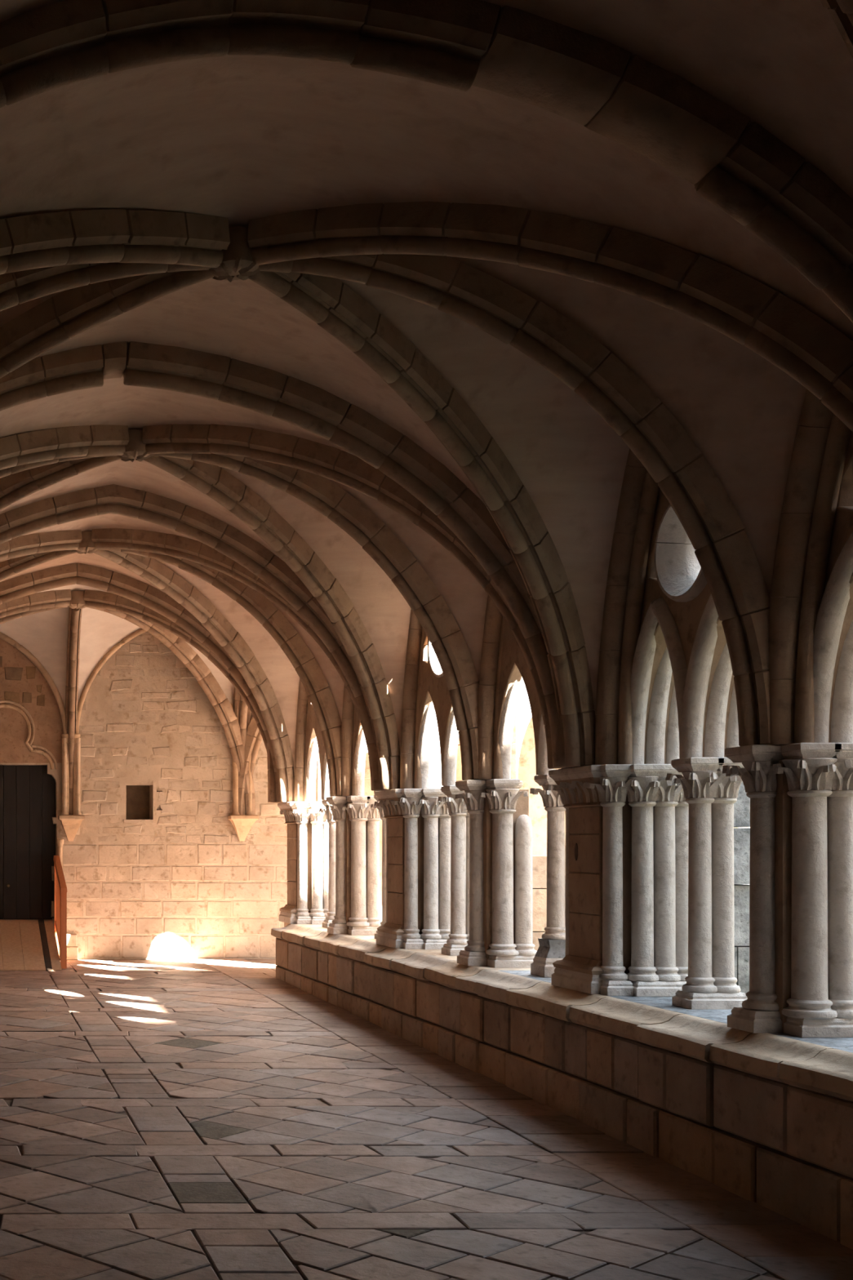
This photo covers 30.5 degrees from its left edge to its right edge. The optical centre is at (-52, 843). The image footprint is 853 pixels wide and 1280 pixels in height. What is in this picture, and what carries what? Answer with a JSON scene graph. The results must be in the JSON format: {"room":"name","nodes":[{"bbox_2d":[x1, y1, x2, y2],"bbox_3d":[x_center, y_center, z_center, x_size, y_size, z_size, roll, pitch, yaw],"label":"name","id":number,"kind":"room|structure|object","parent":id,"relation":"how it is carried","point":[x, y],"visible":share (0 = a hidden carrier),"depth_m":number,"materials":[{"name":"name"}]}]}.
{"room":"monastery cloister walkway","nodes":[
{"label":"monastery cloister walkway","id":0,"kind":"room"},
{"bbox_2d":[0,631,739,959],"bbox_3d":[5.150,-0.960,18.506,13.700,5.080,0.628,0,0,0],"label":"wall","id":1,"kind":"structure","parent":0,"point":[182,885],"depth_m":18.20,"materials":[{"name":"stone"}]},
{"bbox_2d":[0,764,55,919],"bbox_3d":[0.712,-0.017,18.320,1.355,1.993,0.090,0,0,0],"label":"door","id":2,"kind":"structure","parent":1,"relation":"in","point":[27,793],"depth_m":18.32,"materials":[{"name":"black wood"}]},
{"bbox_2d":[0,700,57,768],"bbox_3d":[0.721,-1.399,18.192,1.376,0.889,0.044,0,0,0],"label":"trim","id":3,"kind":"structure","parent":1,"relation":"attached to","point":[29,745],"depth_m":18.18,"materials":[{"name":"stone"}]},
{"bbox_2d":[0,631,68,813],"bbox_3d":[0.390,-1.615,18.164,2.450,2.530,0.132,0,0,0],"label":"arch","id":4,"kind":"object","parent":1,"relation":"attached to","point":[2,636],"visible":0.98,"depth_m":18.13,"materials":[{"name":"stone"}]},
{"bbox_2d":[56,838,63,869],"bbox_3d":[1.433,0.630,18.145,0.090,1.400,0.150,0,0,0],"label":"column","id":5,"kind":"structure","parent":1,"relation":"attached to","point":[60,842],"depth_m":18.09,"materials":[{"name":"stone"}]},
{"bbox_2d":[57,737,84,840],"bbox_3d":[1.575,-0.690,18.122,0.324,1.320,0.255,0,0,0],"label":"corbel","id":6,"kind":"object","parent":1,"relation":"attached to","point":[70,824],"visible":1,"depth_m":18.11,"materials":[{"name":"stone"}]},
{"bbox_2d":[124,781,162,822],"bbox_3d":[2.506,-0.532,18.359,0.493,0.528,0.362,0,0,0],"label":"wall niche","id":7,"kind":"object","parent":1,"relation":"attached to","point":[137,797],"visible":0.93,"depth_m":18.50,"materials":[{"name":"stone"}]},
{"bbox_2d":[72,628,233,815],"bbox_3d":[2.660,-1.615,18.164,2.250,2.530,0.132,0,0,0],"label":"arch","id":8,"kind":"object","parent":1,"relation":"attached to","point":[140,631],"visible":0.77,"depth_m":18.13,"materials":[{"name":"stone"}]},
{"bbox_2d":[227,755,258,840],"bbox_3d":[3.775,-0.690,18.122,0.354,1.320,0.255,0,0,0],"label":"corbel","id":9,"kind":"object","parent":1,"relation":"attached to","point":[242,824],"visible":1,"depth_m":18.11,"materials":[{"name":"stone"}]},
{"bbox_2d":[0,0,852,773],"bbox_3d":[5.200,-1.975,8.450,13.600,3.250,20.100,0,0,0],"label":"ceiling","id":10,"kind":"structure","parent":0,"point":[239,139],"depth_m":6.55,"materials":[{"name":"paint"}]},
{"bbox_2d":[0,606,67,624],"bbox_3d":[-0.022,-1.727,17.775,3.124,2.754,0.204,0,0,17],"label":"rib","id":11,"kind":"object","parent":10,"relation":"attached to","point":[9,618],"visible":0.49,"depth_m":17.47,"materials":[{"name":"stone"}]},
{"bbox_2d":[0,589,71,617],"bbox_3d":[-0.018,-1.787,16.793,3.140,2.634,0.205,0,0,-18],"label":"rib","id":12,"kind":"object","parent":10,"relation":"attached to","point":[52,598],"visible":0.98,"depth_m":17.06,"materials":[{"name":"stone"}]},
{"bbox_2d":[0,550,76,581],"bbox_3d":[-0.095,-1.815,15.260,3.324,2.689,0.204,0,0,33],"label":"rib","id":13,"kind":"object","parent":10,"relation":"attached to","point":[10,567],"visible":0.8,"depth_m":14.61,"materials":[{"name":"stone"}]},
{"bbox_2d":[0,529,81,560],"bbox_3d":[-0.097,-1.816,13.366,3.299,2.692,0.204,0,0,-32],"label":"rib","id":14,"kind":"object","parent":10,"relation":"attached to","point":[69,540],"visible":0.98,"depth_m":13.91,"materials":[{"name":"stone"}]},
{"bbox_2d":[0,455,114,478],"bbox_3d":[-0.121,-1.785,10.550,2.810,2.630,0.205,0,0,0],"label":"rib","id":15,"kind":"object","parent":10,"relation":"attached to","point":[6,472],"visible":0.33,"depth_m":10.53,"materials":[{"name":"stone"}]},
{"bbox_2d":[0,455,120,510],"bbox_3d":[-0.100,-1.779,11.511,3.319,2.618,0.205,0,0,33],"label":"rib","id":16,"kind":"object","parent":10,"relation":"attached to","point":[14,487],"visible":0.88,"depth_m":10.91,"materials":[{"name":"stone"}]},
{"bbox_2d":[0,424,128,470],"bbox_3d":[-0.101,-1.777,9.644,3.264,2.614,0.204,0,0,-31],"label":"rib","id":17,"kind":"object","parent":10,"relation":"attached to","point":[16,450],"visible":1,"depth_m":10.12,"materials":[{"name":"stone"}]},
{"bbox_2d":[65,607,82,815],"bbox_3d":[1.575,-1.667,17.860,0.157,2.635,0.936,0,0,0],"label":"rib","id":18,"kind":"object","parent":10,"relation":"attached to","point":[74,615],"visible":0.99,"depth_m":17.96,"materials":[{"name":"stone"}]},
{"bbox_2d":[67,591,86,608],"bbox_3d":[1.580,-2.973,17.300,0.250,0.194,0.250,0,0,0],"label":"boss","id":19,"kind":"object","parent":10,"relation":"attached to","point":[77,601],"visible":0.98,"depth_m":17.20,"materials":[{"name":"stone"}]},
{"bbox_2d":[73,531,98,554],"bbox_3d":[1.395,-3.033,14.300,0.250,0.194,0.250,0,0,0],"label":"boss","id":20,"kind":"object","parent":10,"relation":"attached to","point":[86,545],"visible":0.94,"depth_m":14.19,"materials":[{"name":"stone"}]},
{"bbox_2d":[0,262,210,311],"bbox_3d":[-0.111,-1.748,6.895,2.834,2.556,0.203,0,0,-2],"label":"rib","id":21,"kind":"object","parent":10,"relation":"attached to","point":[20,287],"visible":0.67,"depth_m":6.88,"materials":[{"name":"stone"}]},
{"bbox_2d":[0,270,213,378],"bbox_3d":[-0.091,-1.742,7.857,3.283,2.544,0.204,0,0,31],"label":"rib","id":22,"kind":"object","parent":10,"relation":"attached to","point":[68,313],"visible":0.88,"depth_m":7.32,"materials":[{"name":"stone"}]},
{"bbox_2d":[0,208,230,274],"bbox_3d":[-0.090,-1.740,5.990,3.337,2.539,0.206,0,0,-33],"label":"rib","id":23,"kind":"object","parent":10,"relation":"attached to","point":[68,237],"visible":1,"depth_m":6.43,"materials":[{"name":"stone"}]},
{"bbox_2d":[116,429,151,462],"bbox_3d":[1.385,-2.958,10.550,0.250,0.194,0.250,0,0,0],"label":"boss","id":24,"kind":"object","parent":10,"relation":"attached to","point":[135,450],"visible":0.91,"depth_m":10.44,"materials":[{"name":"stone"}]},
{"bbox_2d":[0,562,288,802],"bbox_3d":[1.220,-1.857,16.200,5.627,2.775,0.316,0,0,0],"label":"arch","id":25,"kind":"object","parent":10,"relation":"attached to","point":[141,593],"visible":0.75,"depth_m":16.15,"materials":[{"name":"stone"}]},
{"bbox_2d":[86,606,255,815],"bbox_3d":[2.793,-1.718,17.782,2.420,2.736,0.176,0,0,-22],"label":"rib","id":26,"kind":"object","parent":10,"relation":"attached to","point":[180,647],"visible":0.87,"depth_m":17.93,"materials":[{"name":"stone"}]},
{"bbox_2d":[83,589,281,803],"bbox_3d":[2.814,-1.786,16.781,2.490,2.631,0.205,0,0,23],"label":"rib","id":27,"kind":"object","parent":10,"relation":"attached to","point":[95,598],"visible":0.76,"depth_m":16.85,"materials":[{"name":"stone"}]},
{"bbox_2d":[93,550,294,802],"bbox_3d":[2.707,-1.812,15.267,3.051,2.684,0.206,0,0,-36],"label":"rib","id":28,"kind":"object","parent":10,"relation":"attached to","point":[151,570],"visible":0.96,"depth_m":15.49,"materials":[{"name":"stone"}]},
{"bbox_2d":[0,484,391,790],"bbox_3d":[1.208,-1.821,12.450,5.613,2.702,0.315,0,0,0],"label":"arch","id":29,"kind":"object","parent":10,"relation":"attached to","point":[200,526],"visible":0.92,"depth_m":12.39,"materials":[{"name":"stone"}]},
{"bbox_2d":[98,548,343,796],"bbox_3d":[2.764,-1.823,14.245,2.545,2.705,0.205,0,0,2],"label":"rib","id":30,"kind":"object","parent":10,"relation":"attached to","point":[321,697],"visible":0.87,"depth_m":14.14,"materials":[{"name":"stone"}]},
{"bbox_2d":[208,226,259,282],"bbox_3d":[1.405,-2.883,6.950,0.250,0.194,0.250,0,0,0],"label":"boss","id":31,"kind":"object","parent":10,"relation":"attached to","point":[237,263],"visible":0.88,"depth_m":6.85,"materials":[{"name":"stone"}]},
{"bbox_2d":[91,528,379,791],"bbox_3d":[2.709,-1.819,13.360,3.019,2.698,0.204,0,0,36],"label":"rib","id":32,"kind":"object","parent":10,"relation":"attached to","point":[144,540],"visible":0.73,"depth_m":13.49,"materials":[{"name":"stone"}]},
{"bbox_2d":[231,716,262,815],"bbox_3d":[4.604,-1.718,17.802,2.059,2.736,0.206,0,0,26],"label":"rib","id":33,"kind":"object","parent":10,"relation":"attached to","point":[253,736],"visible":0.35,"depth_m":18.08,"materials":[{"name":"stone"}]},
{"bbox_2d":[231,687,280,803],"bbox_3d":[3.780,-1.689,17.290,0.228,2.678,2.151,0,0,-1],"label":"arch","id":34,"kind":"object","parent":10,"relation":"attached to","point":[243,714],"visible":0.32,"depth_m":17.99,"materials":[{"name":"stone"}]},
{"bbox_2d":[143,455,399,789],"bbox_3d":[2.701,-1.776,11.516,3.058,2.611,0.205,0,0,-36],"label":"rib","id":35,"kind":"object","parent":10,"relation":"attached to","point":[213,481],"visible":0.95,"depth_m":11.72,"materials":[{"name":"stone"}]},
{"bbox_2d":[0,341,583,768],"bbox_3d":[1.211,-1.793,8.750,5.614,2.645,0.314,0,0,0],"label":"arch","id":36,"kind":"object","parent":10,"relation":"attached to","point":[309,407],"visible":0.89,"depth_m":8.67,"materials":[{"name":"stone"}]},
{"bbox_2d":[293,678,310,801],"bbox_3d":[3.999,-1.645,15.133,0.177,2.352,1.863,0,0,0],"label":"rib","id":37,"kind":"object","parent":10,"relation":"attached to","point":[301,793],"visible":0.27,"depth_m":15.87,"materials":[{"name":"stone"}]},
{"bbox_2d":[149,453,479,780],"bbox_3d":[2.760,-1.785,10.550,2.558,2.630,0.206,0,0,0],"label":"rib","id":38,"kind":"object","parent":10,"relation":"attached to","point":[439,624],"visible":0.89,"depth_m":10.47,"materials":[{"name":"stone"}]},
{"bbox_2d":[340,684,358,796],"bbox_3d":[3.999,-1.643,13.393,0.177,2.348,1.613,0,0,0],"label":"rib","id":39,"kind":"object","parent":10,"relation":"attached to","point":[348,776],"visible":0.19,"depth_m":14.02,"materials":[{"name":"stone"}]},
{"bbox_2d":[142,423,568,768],"bbox_3d":[2.706,-1.781,9.636,3.005,2.622,0.205,0,0,35],"label":"rib","id":40,"kind":"object","parent":10,"relation":"attached to","point":[329,462],"visible":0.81,"depth_m":9.60,"materials":[{"name":"stone"}]},
{"bbox_2d":[400,609,427,788],"bbox_3d":[3.999,-1.645,11.432,0.177,2.350,1.763,0,0,0],"label":"rib","id":41,"kind":"object","parent":10,"relation":"attached to","point":[411,777],"visible":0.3,"depth_m":12.11,"materials":[{"name":"stone"}]},
{"bbox_2d":[248,271,595,766],"bbox_3d":[2.714,-1.740,7.864,2.990,2.539,0.205,0,0,-35],"label":"rib","id":42,"kind":"object","parent":10,"relation":"attached to","point":[327,301],"visible":0.95,"depth_m":8.02,"materials":[{"name":"stone"}]},
{"bbox_2d":[0,0,852,322],"bbox_3d":[1.239,-1.783,5.050,5.674,2.625,0.316,0,0,0],"label":"arch","id":43,"kind":"object","parent":10,"relation":"attached to","point":[748,173],"visible":1,"depth_m":4.96,"materials":[{"name":"stone"}]},
{"bbox_2d":[477,595,505,779],"bbox_3d":[3.999,-1.644,9.717,0.177,2.349,1.663,0,0,0],"label":"rib","id":44,"kind":"object","parent":10,"relation":"attached to","point":[491,766],"visible":0.25,"depth_m":10.35,"materials":[{"name":"stone"}]},
{"bbox_2d":[257,253,789,746],"bbox_3d":[2.768,-1.746,6.894,2.541,2.552,0.205,0,0,2],"label":"rib","id":45,"kind":"object","parent":10,"relation":"attached to","point":[726,556],"visible":0.92,"depth_m":6.81,"materials":[{"name":"stone"}]},
{"bbox_2d":[247,201,852,431],"bbox_3d":[2.714,-1.745,5.983,3.047,2.549,0.206,0,0,37],"label":"rib","id":46,"kind":"object","parent":10,"relation":"attached to","point":[811,351],"visible":1,"depth_m":5.90,"materials":[{"name":"stone"}]},
{"bbox_2d":[595,448,659,764],"bbox_3d":[3.999,-1.645,7.732,0.177,2.350,1.763,0,0,0],"label":"rib","id":47,"kind":"object","parent":10,"relation":"attached to","point":[639,494],"visible":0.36,"depth_m":8.36,"materials":[{"name":"stone"}]},
{"bbox_2d":[820,0,852,58],"bbox_3d":[2.710,-1.762,4.140,3.021,2.584,0.205,0,0,-36],"label":"rib","id":48,"kind":"object","parent":10,"relation":"attached to","point":[841,11],"visible":1,"depth_m":4.17,"materials":[{"name":"stone"}]},
{"bbox_2d":[0,959,852,1279],"bbox_3d":[5.150,1.767,9.200,13.700,0.601,21.600,0,0,0],"label":"floor","id":49,"kind":"structure","parent":0,"point":[161,1119],"depth_m":7.22,"materials":[{"name":"stone"}]},
{"bbox_2d":[0,920,61,970],"bbox_3d":[0.371,1.240,17.457,1.938,0.524,1.475,0,0,0],"label":"ramp","id":50,"kind":"object","parent":49,"relation":"on","point":[24,944],"visible":1,"depth_m":17.37,"materials":[{"name":"wood"}]},
{"bbox_2d":[53,855,66,968],"bbox_3d":[1.385,0.829,17.530,0.080,1.357,1.180,0,0,0],"label":"handrail","id":51,"kind":"object","parent":49,"relation":"on","point":[60,885],"visible":0.97,"depth_m":17.27,"materials":[{"name":"orange wood"}]},
{"bbox_2d":[66,933,78,959],"bbox_3d":[1.562,1.321,18.100,0.185,0.330,0.160,0,0,0],"label":"stone block","id":52,"kind":"object","parent":49,"relation":"on","point":[72,948],"visible":0.64,"depth_m":18.02,"materials":[{"name":"beige stone"}]},
{"bbox_2d":[318,679,750,827],"bbox_3d":[8.130,-0.825,16.200,7.740,5.350,0.220,0,0,0],"label":"wall","id":53,"kind":"structure","parent":0,"point":[523,711],"depth_m":16.09,"materials":[{"name":"stone"}]},
{"bbox_2d":[271,922,852,1249],"bbox_3d":[4.055,1.400,7.423,0.850,0.999,18.047,0,0,0],"label":"wall","id":54,"kind":"structure","parent":0,"point":[765,1118],"depth_m":7.62,"materials":[{"name":"stone"}]},
{"bbox_2d":[277,801,328,924],"bbox_3d":[4.163,0.216,16.125,0.689,1.372,0.750,0,0,0],"label":"pier","id":55,"kind":"object","parent":54,"relation":"on","point":[308,828],"visible":0.55,"depth_m":15.89,"materials":[{"name":"stone"}]},
{"bbox_2d":[319,800,335,928],"bbox_3d":[4.209,0.216,15.198,0.407,1.372,0.290,0,0,0],"label":"column","id":56,"kind":"structure","parent":54,"relation":"on","point":[331,865],"depth_m":15.16,"materials":[{"name":"stone"}]},
{"bbox_2d":[303,699,329,801],"bbox_3d":[4.062,-1.984,15.200,0.135,3.032,2.000,0,0,0],"label":"tracery","id":57,"kind":"object","parent":56,"relation":"on","point":[314,738],"visible":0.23,"depth_m":15.65,"materials":[{"name":"stone"}]},
{"bbox_2d":[325,795,381,935],"bbox_3d":[4.070,0.216,14.199,0.551,1.372,0.652,0,0,0],"label":"pier","id":58,"kind":"object","parent":54,"relation":"on","point":[357,824],"visible":0.96,"depth_m":13.99,"materials":[{"name":"stone"}]},
{"bbox_2d":[370,794,386,938],"bbox_3d":[4.209,0.216,13.323,0.408,1.372,0.300,0,0,0],"label":"column","id":59,"kind":"structure","parent":54,"relation":"on","point":[380,808],"depth_m":13.30,"materials":[{"name":"stone"}]},
{"bbox_2d":[353,711,381,795],"bbox_3d":[4.062,-1.984,13.325,0.135,3.032,1.750,0,0,0],"label":"tracery","id":60,"kind":"object","parent":59,"relation":"on","point":[360,744],"visible":0.07,"depth_m":13.94,"materials":[{"name":"stone"}]},
{"bbox_2d":[373,788,466,949],"bbox_3d":[4.172,0.216,12.451,0.716,1.372,0.914,0,0,0],"label":"pier","id":61,"kind":"object","parent":54,"relation":"on","point":[418,825],"visible":0.8,"depth_m":12.14,"materials":[{"name":"stone"}]},
{"bbox_2d":[417,631,458,788],"bbox_3d":[4.062,-1.984,11.500,0.135,3.032,1.900,0,0,0],"label":"tracery","id":62,"kind":"object","parent":61,"relation":"on","point":[434,695],"visible":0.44,"depth_m":11.68,"materials":[{"name":"stone"}]},
{"bbox_2d":[437,785,469,955],"bbox_3d":[4.205,0.216,11.494,0.400,1.372,0.289,0,0,0],"label":"column","id":63,"kind":"structure","parent":54,"relation":"on","point":[459,936],"depth_m":11.45,"materials":[{"name":"stone"}]},
{"bbox_2d":[454,778,537,967],"bbox_3d":[4.069,0.216,10.554,0.533,1.372,0.640,0,0,0],"label":"column","id":64,"kind":"structure","parent":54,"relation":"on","point":[501,895],"depth_m":10.36,"materials":[{"name":"stone"}]},
{"bbox_2d":[529,773,565,977],"bbox_3d":[4.197,0.216,9.655,0.411,1.372,0.306,0,0,0],"label":"column","id":65,"kind":"structure","parent":54,"relation":"on","point":[552,948],"depth_m":9.60,"materials":[{"name":"stone"}]},
{"bbox_2d":[545,764,688,996],"bbox_3d":[4.174,0.216,8.750,0.723,1.372,0.913,0,0,0],"label":"pier","id":66,"kind":"object","parent":54,"relation":"on","point":[627,825],"visible":0.94,"depth_m":8.44,"materials":[{"name":"stone"}]},
{"bbox_2d":[495,620,553,778],"bbox_3d":[4.062,-1.984,9.650,0.135,3.032,1.800,0,0,0],"label":"tracery","id":67,"kind":"object","parent":66,"relation":"on","point":[514,668],"visible":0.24,"depth_m":10.13,"materials":[{"name":"stone"}]},
{"bbox_2d":[665,757,747,1009],"bbox_3d":[4.212,0.216,7.801,0.407,1.372,0.288,0,0,0],"label":"column","id":68,"kind":"structure","parent":54,"relation":"on","point":[711,796],"depth_m":7.75,"materials":[{"name":"stone"}]},
{"bbox_2d":[611,488,793,764],"bbox_3d":[4.207,-1.984,7.800,0.345,3.032,1.900,0,0,0],"label":"tracery","id":69,"kind":"object","parent":68,"relation":"on","point":[684,704],"visible":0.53,"depth_m":7.95,"materials":[{"name":"stone"}]},
{"bbox_2d":[722,742,852,1037],"bbox_3d":[4.072,0.216,6.847,0.562,1.372,0.668,0,0,0],"label":"column","id":70,"kind":"structure","parent":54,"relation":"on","point":[801,794],"depth_m":6.66,"materials":[{"name":"stone"}]},
{"bbox_2d":[768,389,851,744],"bbox_3d":[3.999,-1.644,6.018,0.177,2.349,1.663,0,0,0],"label":"rib","id":71,"kind":"object","parent":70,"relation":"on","point":[821,443],"visible":0.84,"depth_m":6.60,"materials":[{"name":"stone"}]},
{"bbox_3d":[4.213,0.216,5.951,0.418,1.372,0.299,0,0,0],"label":"column","id":72,"kind":"structure","parent":54,"relation":"on","visible":0},
{"bbox_2d":[793,431,852,742],"bbox_3d":[4.207,-1.984,5.950,0.345,3.032,1.800,0,0,0],"label":"tracery","id":73,"kind":"object","parent":72,"relation":"on","point":[833,668],"visible":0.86,"depth_m":6.56,"materials":[{"name":"stone"}]},
{"bbox_3d":[22.250,1.825,-7.000,35.500,0.450,46.000,0,0,0],"label":"ground","id":74,"kind":"structure","parent":0,"visible":0},
{"bbox_2d":[456,712,546,951],"bbox_3d":[4.870,-0.756,12.450,0.812,4.803,0.543,0,0,0],"label":"stepped buttress","id":75,"kind":"object","parent":74,"relation":"on","point":[539,862],"visible":0.03,"depth_m":12.19,"materials":[{"name":"stone"}]},
{"bbox_2d":[733,775,750,993],"bbox_3d":[4.870,-0.752,8.750,0.812,4.797,0.544,0,0,0],"label":"wall","id":76,"kind":"structure","parent":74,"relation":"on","point":[742,806],"depth_m":8.50,"materials":[{"name":"grey stone"}]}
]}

